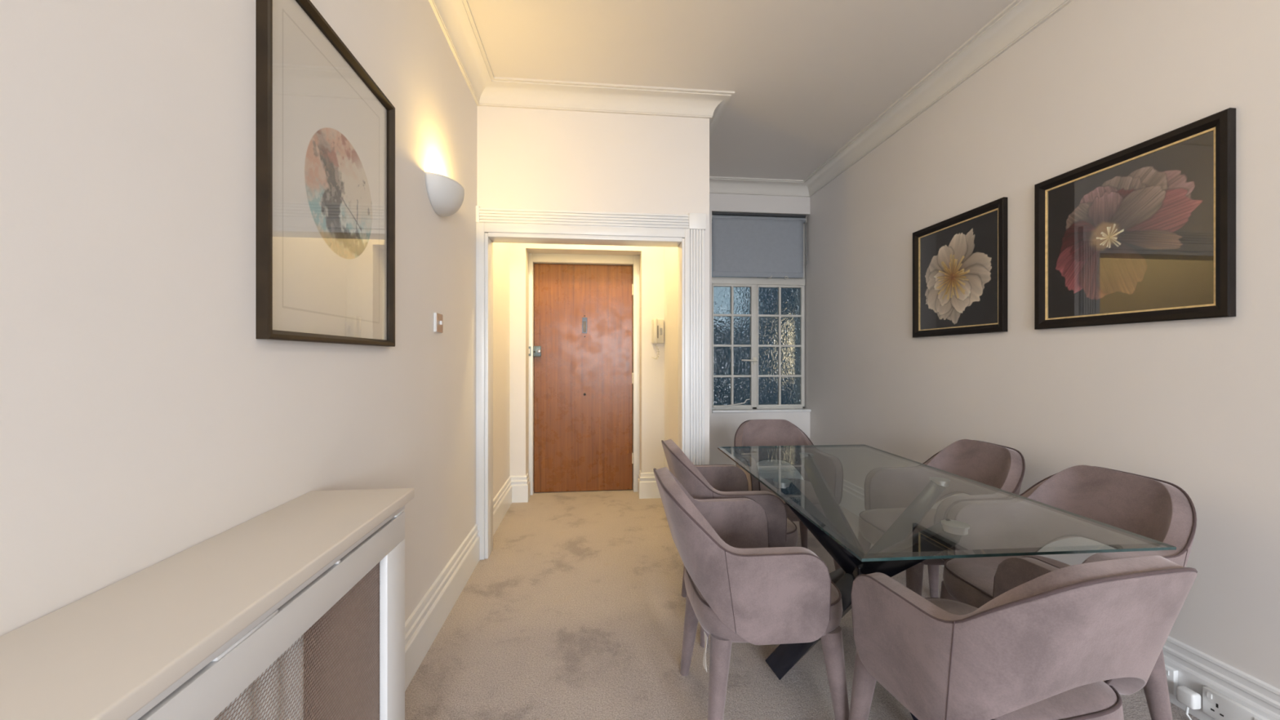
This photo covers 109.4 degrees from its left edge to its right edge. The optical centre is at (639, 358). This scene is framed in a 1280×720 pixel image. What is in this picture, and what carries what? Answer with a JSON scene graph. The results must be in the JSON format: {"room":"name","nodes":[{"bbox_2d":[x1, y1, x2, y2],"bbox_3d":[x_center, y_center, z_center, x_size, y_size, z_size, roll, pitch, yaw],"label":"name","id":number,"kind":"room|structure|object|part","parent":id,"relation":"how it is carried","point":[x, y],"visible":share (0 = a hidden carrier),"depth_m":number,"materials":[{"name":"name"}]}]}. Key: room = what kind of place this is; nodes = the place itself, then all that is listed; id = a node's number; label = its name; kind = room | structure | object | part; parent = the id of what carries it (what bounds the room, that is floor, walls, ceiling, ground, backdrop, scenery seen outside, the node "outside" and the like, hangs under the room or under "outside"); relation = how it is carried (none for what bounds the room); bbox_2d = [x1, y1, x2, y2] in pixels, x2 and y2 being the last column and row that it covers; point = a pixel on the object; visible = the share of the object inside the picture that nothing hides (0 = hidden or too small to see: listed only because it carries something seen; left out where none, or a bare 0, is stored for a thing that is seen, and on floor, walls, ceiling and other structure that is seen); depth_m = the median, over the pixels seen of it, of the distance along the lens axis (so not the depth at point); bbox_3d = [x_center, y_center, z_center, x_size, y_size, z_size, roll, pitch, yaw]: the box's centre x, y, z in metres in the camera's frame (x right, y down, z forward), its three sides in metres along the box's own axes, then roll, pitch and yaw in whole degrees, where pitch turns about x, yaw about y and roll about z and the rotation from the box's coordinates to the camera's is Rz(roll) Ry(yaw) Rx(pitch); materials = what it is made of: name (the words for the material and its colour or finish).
{"room":"dining room","nodes":[
{"label":"dining room","id":0,"kind":"room"},
{"bbox_2d":[0,0,510,636],"bbox_3d":[-0.776,-0.217,-0.130,0.150,2.875,9.100,0,0,-6],"label":"wall","id":1,"kind":"structure","parent":0,"point":[144,417],"depth_m":0.78,"materials":[{"name":"paint"}]},
{"bbox_2d":[255,0,395,346],"bbox_3d":[-0.830,-0.457,1.265,0.026,0.830,0.617,0,0,-6],"label":"framed picture","id":2,"kind":"object","parent":1,"relation":"attached to","point":[325,130],"visible":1,"depth_m":1.16,"materials":[{"name":"brown wood"}]},
{"bbox_2d":[433,312,442,333],"bbox_3d":[-0.913,-0.163,2.063,0.023,0.086,0.086,0,0,-6],"label":"light switch","id":3,"kind":"object","parent":1,"relation":"attached to","point":[437,317],"visible":1,"depth_m":2.04,"materials":[{"name":"white plastic"}]},
{"bbox_2d":[404,523,479,691],"bbox_3d":[-0.606,1.109,-0.950,0.022,0.222,7.432,0,0,-6],"label":"baseboard","id":4,"kind":"structure","parent":1,"relation":"attached to","point":[424,624],"depth_m":2.01,"materials":[{"name":"white wood"}]},
{"bbox_2d":[424,171,464,217],"bbox_3d":[-0.870,-0.725,2.077,0.111,0.131,0.316,0,0,-6],"label":"wall sconce","id":5,"kind":"object","parent":1,"relation":"attached to","point":[446,195],"visible":1,"depth_m":1.99,"materials":[{"name":"ceramic"}]},
{"bbox_2d":[493,472,529,535],"bbox_3d":[-0.987,1.109,3.438,0.154,0.222,1.060,0,0,-6],"label":"baseboard","id":6,"kind":"structure","parent":1,"relation":"attached to","point":[516,489],"depth_m":3.73,"materials":[{"name":"white wood"}]},
{"bbox_2d":[428,0,1073,196],"bbox_3d":[0.694,-1.601,-0.155,2.770,0.107,8.750,0,0,-6],"label":"trim","id":7,"kind":"structure","parent":1,"relation":"attached to","point":[1020,18],"depth_m":2.77,"materials":[{"name":"paint"}]},
{"bbox_2d":[510,243,664,475],"bbox_3d":[-0.462,-0.217,4.079,1.330,2.875,0.310,0,0,-6],"label":"wall","id":8,"kind":"structure","parent":0,"point":[651,259],"depth_m":3.98,"materials":[{"name":"paint"}]},
{"bbox_2d":[528,263,633,492],"bbox_3d":[-0.536,0.175,4.145,0.965,2.078,0.114,0,0,-6],"label":"door","id":9,"kind":"structure","parent":8,"relation":"in","point":[583,346],"depth_m":4.16,"materials":[{"name":"brown wood"}]},
{"bbox_2d":[528,253,639,495],"bbox_3d":[-0.506,0.138,4.165,0.995,2.165,0.130,0,0,-6],"label":"trim","id":10,"kind":"structure","parent":8,"relation":"attached to","point":[534,258],"depth_m":4.12,"materials":[{"name":"white wood"}]},
{"bbox_2d":[651,318,663,359],"bbox_3d":[0.156,-0.171,3.945,0.109,0.356,0.082,0,0,-6],"label":"phone","id":11,"kind":"object","parent":8,"relation":"attached to","point":[657,325],"visible":1,"depth_m":3.96,"materials":[{"name":"beige plastic"}]},
{"bbox_3d":[0.136,-0.060,3.954,0.071,0.134,0.022,0,0,-6],"label":"curly cord","id":12,"kind":"part","parent":11,"relation":"part of","materials":[{"name":"beige plastic"}]},
{"bbox_2d":[476,106,709,465],"bbox_3d":[-0.281,-0.217,2.912,1.452,2.875,0.130,0,0,-6],"label":"wall partition","id":13,"kind":"structure","parent":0,"point":[527,158],"depth_m":2.85,"materials":[{"name":"paint"}]},
{"bbox_2d":[475,205,706,559],"bbox_3d":[-0.294,0.147,2.893,1.422,2.146,0.164,0,0,-6],"label":"trim","id":14,"kind":"structure","parent":13,"relation":"attached to","point":[686,233],"depth_m":2.85,"materials":[{"name":"white wood"}]},
{"bbox_2d":[664,246,677,470],"bbox_3d":[0.297,-0.217,3.795,0.122,2.875,1.510,0,0,-6],"label":"wall","id":15,"kind":"structure","parent":0,"point":[670,253],"depth_m":3.67,"materials":[{"name":"paint"}]},
{"bbox_2d":[638,470,661,498],"bbox_3d":[0.147,1.109,3.553,0.225,0.222,1.060,0,0,-6],"label":"baseboard","id":16,"kind":"structure","parent":15,"relation":"attached to","point":[647,485],"depth_m":3.96,"materials":[{"name":"white wood"}]},
{"bbox_2d":[466,0,1013,180],"bbox_3d":[0.684,-1.692,-0.056,3.070,0.165,9.250,0,0,-6],"label":"ceiling","id":17,"kind":"structure","parent":0,"point":[806,77],"depth_m":2.46,"materials":[{"name":"paint"}]},
{"bbox_2d":[709,193,809,464],"bbox_3d":[0.957,-0.217,4.420,1.318,2.875,0.300,0,0,-6],"label":"wall","id":18,"kind":"structure","parent":0,"point":[723,427],"depth_m":4.26,"materials":[{"name":"paint"}]},
{"bbox_2d":[711,222,810,413],"bbox_3d":[1.146,-0.440,4.345,0.958,1.890,0.157,0,0,-6],"label":"window","id":19,"kind":"structure","parent":18,"relation":"in","point":[758,323],"depth_m":4.38,"materials":[{"name":"clear glass"}]},
{"bbox_3d":[0.785,-0.557,4.358,0.183,0.272,0.005,0,0,-6],"label":"pane","id":20,"kind":"part","parent":19,"relation":"part of","materials":[{"name":"clear glass"}]},
{"bbox_3d":[0.785,-0.271,4.358,0.183,0.284,0.005,0,0,-6],"label":"pane","id":21,"kind":"part","parent":19,"relation":"part of","materials":[{"name":"clear glass"}]},
{"bbox_3d":[0.785,0.021,4.358,0.183,0.284,0.005,0,0,-6],"label":"pane","id":22,"kind":"part","parent":19,"relation":"part of","materials":[{"name":"clear glass"}]},
{"bbox_3d":[0.785,0.310,4.358,0.183,0.278,0.005,0,0,-6],"label":"pane","id":23,"kind":"part","parent":19,"relation":"part of","materials":[{"name":"clear glass"}]},
{"bbox_3d":[0.883,-0.123,4.356,0.398,1.181,0.046,0,0,-6],"label":"sash","id":24,"kind":"part","parent":19,"relation":"part of","materials":[{"name":"beige paint"}]},
{"bbox_3d":[0.979,-0.557,4.378,0.183,0.272,0.005,0,0,-6],"label":"pane","id":25,"kind":"part","parent":19,"relation":"part of","materials":[{"name":"clear glass"}]},
{"bbox_3d":[0.979,-0.271,4.378,0.183,0.284,0.005,0,0,-6],"label":"pane","id":26,"kind":"part","parent":19,"relation":"part of","materials":[{"name":"clear glass"}]},
{"bbox_3d":[0.979,0.021,4.378,0.183,0.284,0.005,0,0,-6],"label":"pane","id":27,"kind":"part","parent":19,"relation":"part of","materials":[{"name":"clear glass"}]},
{"bbox_3d":[0.979,0.310,4.378,0.183,0.278,0.005,0,0,-6],"label":"pane","id":28,"kind":"part","parent":19,"relation":"part of","materials":[{"name":"clear glass"}]},
{"bbox_3d":[1.046,0.020,4.337,0.162,0.070,0.054,0,0,-6],"label":"handle","id":29,"kind":"part","parent":19,"relation":"part of","materials":[{"name":"beige plastic"}]},
{"bbox_2d":[711,212,807,279],"bbox_3d":[1.138,-1.072,4.324,0.939,0.620,0.075,0,0,-6],"label":"roller blind","id":30,"kind":"object","parent":19,"relation":"attached to","point":[750,245],"visible":0.95,"depth_m":4.31,"materials":[{"name":"grey fabric"}]},
{"bbox_3d":[1.134,-1.372,4.332,0.924,0.020,0.050,0,0,-6],"label":"head rail","id":31,"kind":"part","parent":30,"relation":"part of","materials":[{"name":"white metal"}]},
{"bbox_3d":[1.597,-1.105,4.352,0.019,0.451,0.012,0,0,-6],"label":"chain","id":32,"kind":"part","parent":30,"relation":"part of","materials":[{"name":"grey plastic"}]},
{"bbox_3d":[1.148,0.494,4.319,0.958,0.022,0.105,0,0,-6],"label":"sill","id":33,"kind":"part","parent":19,"relation":"part of","materials":[{"name":"white wood"}]},
{"bbox_3d":[1.244,-0.557,4.404,0.213,0.272,0.005,0,0,-6],"label":"pane","id":34,"kind":"part","parent":19,"relation":"part of","materials":[{"name":"clear glass"}]},
{"bbox_3d":[1.244,-0.271,4.404,0.213,0.284,0.005,0,0,-6],"label":"pane","id":35,"kind":"part","parent":19,"relation":"part of","materials":[{"name":"clear glass"}]},
{"bbox_3d":[1.244,0.021,4.404,0.213,0.284,0.005,0,0,-6],"label":"pane","id":36,"kind":"part","parent":19,"relation":"part of","materials":[{"name":"clear glass"}]},
{"bbox_3d":[1.244,0.310,4.404,0.213,0.278,0.005,0,0,-6],"label":"pane","id":37,"kind":"part","parent":19,"relation":"part of","materials":[{"name":"clear glass"}]},
{"bbox_3d":[1.356,-0.123,4.410,0.458,1.181,0.036,0,0,-6],"label":"sash","id":38,"kind":"part","parent":19,"relation":"part of","materials":[{"name":"beige paint"}]},
{"bbox_3d":[1.468,-0.557,4.427,0.213,0.272,0.005,0,0,-6],"label":"pane","id":39,"kind":"part","parent":19,"relation":"part of","materials":[{"name":"clear glass"}]},
{"bbox_3d":[1.468,-0.271,4.427,0.213,0.284,0.005,0,0,-6],"label":"pane","id":40,"kind":"part","parent":19,"relation":"part of","materials":[{"name":"clear glass"}]},
{"bbox_3d":[1.468,0.021,4.427,0.213,0.284,0.005,0,0,-6],"label":"pane","id":41,"kind":"part","parent":19,"relation":"part of","materials":[{"name":"clear glass"}]},
{"bbox_3d":[1.468,0.310,4.427,0.213,0.278,0.005,0,0,-6],"label":"pane","id":42,"kind":"part","parent":19,"relation":"part of","materials":[{"name":"clear glass"}]},
{"bbox_2d":[404,489,1199,719],"bbox_3d":[0.684,1.270,-0.056,3.070,0.100,9.250,0,0,-6],"label":"floor","id":43,"kind":"structure","parent":0,"point":[575,609],"depth_m":1.93,"materials":[{"name":"beige carpet"}]},
{"bbox_2d":[0,488,414,719],"bbox_3d":[-0.606,0.776,0.192,0.251,0.888,1.935,0,0,-6],"label":"radiator cover","id":44,"kind":"object","parent":43,"relation":"on","point":[180,637],"visible":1,"depth_m":0.68,"materials":[{"name":"paint"}]},
{"bbox_3d":[-0.508,0.789,0.202,0.018,0.862,1.905,0,0,-6],"label":"panel","id":45,"kind":"part","parent":44,"relation":"part of","materials":[{"name":"paint"}]},
{"bbox_2d":[214,562,379,719],"bbox_3d":[-0.522,0.772,0.227,0.001,0.635,1.677,0,0,-6],"label":"grille","id":46,"kind":"object","parent":44,"relation":"attached to","point":[341,600],"depth_m":0.87,"materials":[{"name":"brown metal"}]},
{"bbox_3d":[-0.720,0.789,1.129,0.215,0.862,0.018,0,0,-6],"label":"panel","id":47,"kind":"part","parent":44,"relation":"part of","materials":[{"name":"brown metal"}]},
{"bbox_2d":[213,634,303,719],"bbox_3d":[-0.650,0.856,0.148,0.154,0.728,1.637,0,0,-6],"label":"radiator","id":48,"kind":"object","parent":43,"relation":"on","point":[269,671],"visible":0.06,"depth_m":0.80,"materials":[{"name":"metal"}]},
{"bbox_2d":[661,439,798,647],"bbox_3d":[0.413,0.807,2.148,0.602,0.830,0.544,0,0,-6],"label":"dining chair","id":49,"kind":"object","parent":43,"relation":"on","point":[708,481],"visible":0.46,"depth_m":1.93,"materials":[{"name":"fabric"}]},
{"bbox_3d":[0.261,1.033,2.318,0.066,0.379,0.100,0,0,-39],"label":"leg","id":50,"kind":"part","parent":49,"relation":"part of","materials":[{"name":"fabric"}]},
{"bbox_3d":[0.299,1.033,1.951,0.066,0.379,0.100,0,0,27],"label":"leg","id":51,"kind":"part","parent":49,"relation":"part of","materials":[{"name":"fabric"}]},
{"bbox_3d":[0.469,0.797,2.154,0.488,0.133,0.432,0,0,-6],"label":"seat","id":52,"kind":"part","parent":49,"relation":"part of","materials":[{"name":"fabric"}]},
{"bbox_2d":[653,466,849,719],"bbox_3d":[0.356,0.807,1.573,0.602,0.830,0.544,0,0,-6],"label":"dining chair","id":53,"kind":"object","parent":43,"relation":"on","point":[740,588],"visible":0.99,"depth_m":1.34,"materials":[{"name":"fabric"}]},
{"bbox_3d":[0.204,1.033,1.742,0.066,0.379,0.100,0,0,-39],"label":"leg","id":54,"kind":"part","parent":53,"relation":"part of","materials":[{"name":"fabric"}]},
{"bbox_3d":[0.242,1.033,1.375,0.066,0.379,0.100,0,0,27],"label":"leg","id":55,"kind":"part","parent":53,"relation":"part of","materials":[{"name":"fabric"}]},
{"bbox_3d":[0.412,0.797,1.578,0.488,0.133,0.432,0,0,-6],"label":"seat","id":56,"kind":"part","parent":53,"relation":"part of","materials":[{"name":"fabric"}]},
{"bbox_3d":[0.609,1.033,1.413,0.066,0.379,0.099,0,0,-39],"label":"leg","id":57,"kind":"part","parent":53,"relation":"part of","materials":[{"name":"fabric"}]},
{"bbox_2d":[733,419,843,570],"bbox_3d":[0.853,0.807,2.677,0.544,0.830,0.602,0,0,-6],"label":"dining chair","id":58,"kind":"object","parent":43,"relation":"on","point":[751,433],"visible":0.56,"depth_m":2.83,"materials":[{"name":"fabric"}]},
{"bbox_3d":[0.858,0.797,2.620,0.432,0.133,0.488,0,0,-6],"label":"seat","id":59,"kind":"part","parent":58,"relation":"part of","materials":[{"name":"fabric"}]},
{"bbox_3d":[1.023,1.033,2.828,0.100,0.379,0.066,0,0,-39],"label":"leg","id":60,"kind":"part","parent":58,"relation":"part of","materials":[{"name":"fabric"}]},
{"bbox_3d":[1.060,1.033,2.461,0.099,0.379,0.066,0,0,28],"label":"leg","id":61,"kind":"part","parent":58,"relation":"part of","materials":[{"name":"fabric"}]},
{"bbox_2d":[857,439,1025,597],"bbox_3d":[1.361,0.807,2.094,0.602,0.830,0.544,0,0,-6],"label":"dining chair","id":62,"kind":"object","parent":43,"relation":"on","point":[889,491],"visible":0.56,"depth_m":2.16,"materials":[{"name":"fabric"}]},
{"bbox_3d":[1.108,1.033,2.253,0.066,0.379,0.099,0,0,-39],"label":"leg","id":63,"kind":"part","parent":62,"relation":"part of","materials":[{"name":"fabric"}]},
{"bbox_3d":[1.304,0.797,2.088,0.488,0.133,0.432,0,0,-6],"label":"seat","id":64,"kind":"part","parent":62,"relation":"part of","materials":[{"name":"fabric"}]},
{"bbox_3d":[1.145,1.033,1.887,0.066,0.379,0.099,0,0,28],"label":"leg","id":65,"kind":"part","parent":62,"relation":"part of","materials":[{"name":"fabric"}]},
{"bbox_3d":[1.475,1.033,2.291,0.066,0.379,0.100,0,0,27],"label":"leg","id":66,"kind":"part","parent":62,"relation":"part of","materials":[{"name":"fabric"}]},
{"bbox_2d":[717,444,1176,719],"bbox_3d":[0.867,0.840,1.752,0.812,0.759,1.335,0,0,-5],"label":"dining table","id":67,"kind":"object","parent":43,"relation":"on","point":[895,552],"visible":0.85,"depth_m":1.73,"materials":[{"name":"clear glass"}]},
{"bbox_3d":[0.696,1.008,1.753,0.422,0.421,0.114,0,0,0],"label":"leg","id":68,"kind":"part","parent":67,"relation":"part of","materials":[{"name":"black paint"}]},
{"bbox_3d":[0.716,0.669,1.748,0.370,0.395,0.097,0,0,-2],"label":"arm","id":69,"kind":"part","parent":67,"relation":"part of","materials":[{"name":"black paint"}]},
{"bbox_3d":[0.847,0.670,1.994,0.097,0.407,0.537,0,0,-5],"label":"arm","id":70,"kind":"part","parent":67,"relation":"part of","materials":[{"name":"black paint"}]},
{"bbox_3d":[0.845,1.004,2.016,0.114,0.429,0.591,0,0,-5],"label":"leg","id":71,"kind":"part","parent":67,"relation":"part of","materials":[{"name":"black paint"}]},
{"bbox_3d":[1.014,0.669,1.764,0.365,0.394,0.097,0,0,-5],"label":"arm","id":72,"kind":"part","parent":67,"relation":"part of","materials":[{"name":"black paint"}]},
{"bbox_3d":[0.884,0.670,1.533,0.097,0.405,0.496,0,0,-5],"label":"arm","id":73,"kind":"part","parent":67,"relation":"part of","materials":[{"name":"black paint"}]},
{"bbox_3d":[0.886,1.005,1.512,0.114,0.428,0.548,0,0,-5],"label":"leg","id":74,"kind":"part","parent":67,"relation":"part of","materials":[{"name":"black paint"}]},
{"bbox_3d":[0.867,0.466,1.752,0.812,0.012,1.335,0,0,-5],"label":"glass","id":75,"kind":"part","parent":67,"relation":"part of","materials":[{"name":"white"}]},
{"bbox_2d":[848,555,1197,719],"bbox_3d":[0.880,0.807,1.134,0.544,0.830,0.602,0,0,-12],"label":"dining chair","id":76,"kind":"object","parent":43,"relation":"on","point":[1051,642],"visible":1,"depth_m":0.91,"materials":[{"name":"fabric"}]},
{"bbox_3d":[0.652,1.033,1.327,0.099,0.379,0.066,0,0,22],"label":"leg","id":77,"kind":"part","parent":76,"relation":"part of","materials":[{"name":"fabric"}]},
{"bbox_3d":[0.869,0.797,1.190,0.432,0.133,0.488,0,0,-12],"label":"seat","id":78,"kind":"part","parent":76,"relation":"part of","materials":[{"name":"fabric"}]},
{"bbox_2d":[939,465,1196,719],"bbox_3d":[1.411,0.807,1.550,0.602,0.830,0.544,0,0,-6],"label":"dining chair","id":79,"kind":"object","parent":43,"relation":"on","point":[1157,509],"visible":0.56,"depth_m":1.60,"materials":[{"name":"fabric"}]},
{"bbox_3d":[1.158,1.033,1.708,0.066,0.379,0.099,0,0,-39],"label":"leg","id":80,"kind":"part","parent":79,"relation":"part of","materials":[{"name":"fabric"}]},
{"bbox_3d":[1.355,0.797,1.544,0.488,0.133,0.432,0,0,-6],"label":"seat","id":81,"kind":"part","parent":79,"relation":"part of","materials":[{"name":"fabric"}]},
{"bbox_3d":[1.563,1.033,1.379,0.066,0.379,0.100,0,0,-39],"label":"leg","id":82,"kind":"part","parent":79,"relation":"part of","materials":[{"name":"fabric"}]},
{"bbox_2d":[804,0,1279,688],"bbox_3d":[2.129,-0.217,0.167,0.150,2.875,9.100,0,0,-6],"label":"wall","id":83,"kind":"structure","parent":0,"point":[1192,405],"depth_m":1.93,"materials":[{"name":"paint"}]},
{"bbox_2d":[912,196,1007,337],"bbox_3d":[1.793,-0.472,2.588,0.026,0.672,0.650,0,0,-6],"label":"framed picture","id":84,"kind":"object","parent":83,"relation":"attached to","point":[960,261],"visible":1,"depth_m":2.54,"materials":[{"name":"black paint"}]},
{"bbox_2d":[920,210,997,329],"bbox_3d":[1.802,-0.472,2.589,0.001,0.580,0.558,0,0,-6],"label":"print","id":85,"kind":"object","parent":84,"relation":"attached to","point":[959,262],"depth_m":2.55},
{"bbox_2d":[733,463,1279,719],"bbox_3d":[1.417,1.109,-0.082,1.318,0.222,8.750,0,0,-6],"label":"baseboard","id":86,"kind":"structure","parent":83,"relation":"attached to","point":[1197,669],"depth_m":1.53,"materials":[{"name":"white wood"}]},
{"bbox_2d":[1034,107,1235,329],"bbox_3d":[1.876,-0.472,1.783,0.026,0.672,0.650,0,0,-6],"label":"framed picture","id":87,"kind":"object","parent":83,"relation":"attached to","point":[1145,231],"visible":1,"depth_m":1.70,"materials":[{"name":"black paint"}]},
{"bbox_2d":[1048,130,1213,318],"bbox_3d":[1.885,-0.472,1.784,0.001,0.580,0.558,0,0,-6],"label":"print","id":88,"kind":"object","parent":87,"relation":"attached to","point":[1136,234],"depth_m":1.72},
{"bbox_2d":[1164,663,1177,694],"bbox_3d":[1.868,1.135,1.658,0.023,0.086,0.146,0,0,-6],"label":"wall socket","id":89,"kind":"object","parent":83,"relation":"attached to","point":[1171,673],"visible":0.16,"depth_m":1.59,"materials":[{"name":"white plastic"}]},
{"bbox_2d":[1202,686,1270,719],"bbox_3d":[1.890,1.135,1.439,0.023,0.086,0.146,0,0,-6],"label":"wall socket","id":90,"kind":"object","parent":83,"relation":"attached to","point":[1215,704],"visible":1,"depth_m":1.46,"materials":[{"name":"white plastic"}]},
{"bbox_2d":[1176,685,1200,719],"bbox_3d":[1.861,1.169,1.463,0.035,0.099,0.184,0,0,-6],"label":"plug","id":91,"kind":"object","parent":90,"relation":"attached to","point":[1185,695],"visible":1,"depth_m":1.52,"materials":[{"name":"white plastic"}]},
{"bbox_2d":[1206,692,1212,698],"bbox_3d":[1.875,1.109,1.492,0.003,0.016,0.012,0,0,-6],"label":"rocker switch","id":92,"kind":"object","parent":90,"relation":"attached to","point":[1209,695],"depth_m":1.49,"materials":[{"name":"white plastic"}]}
]}

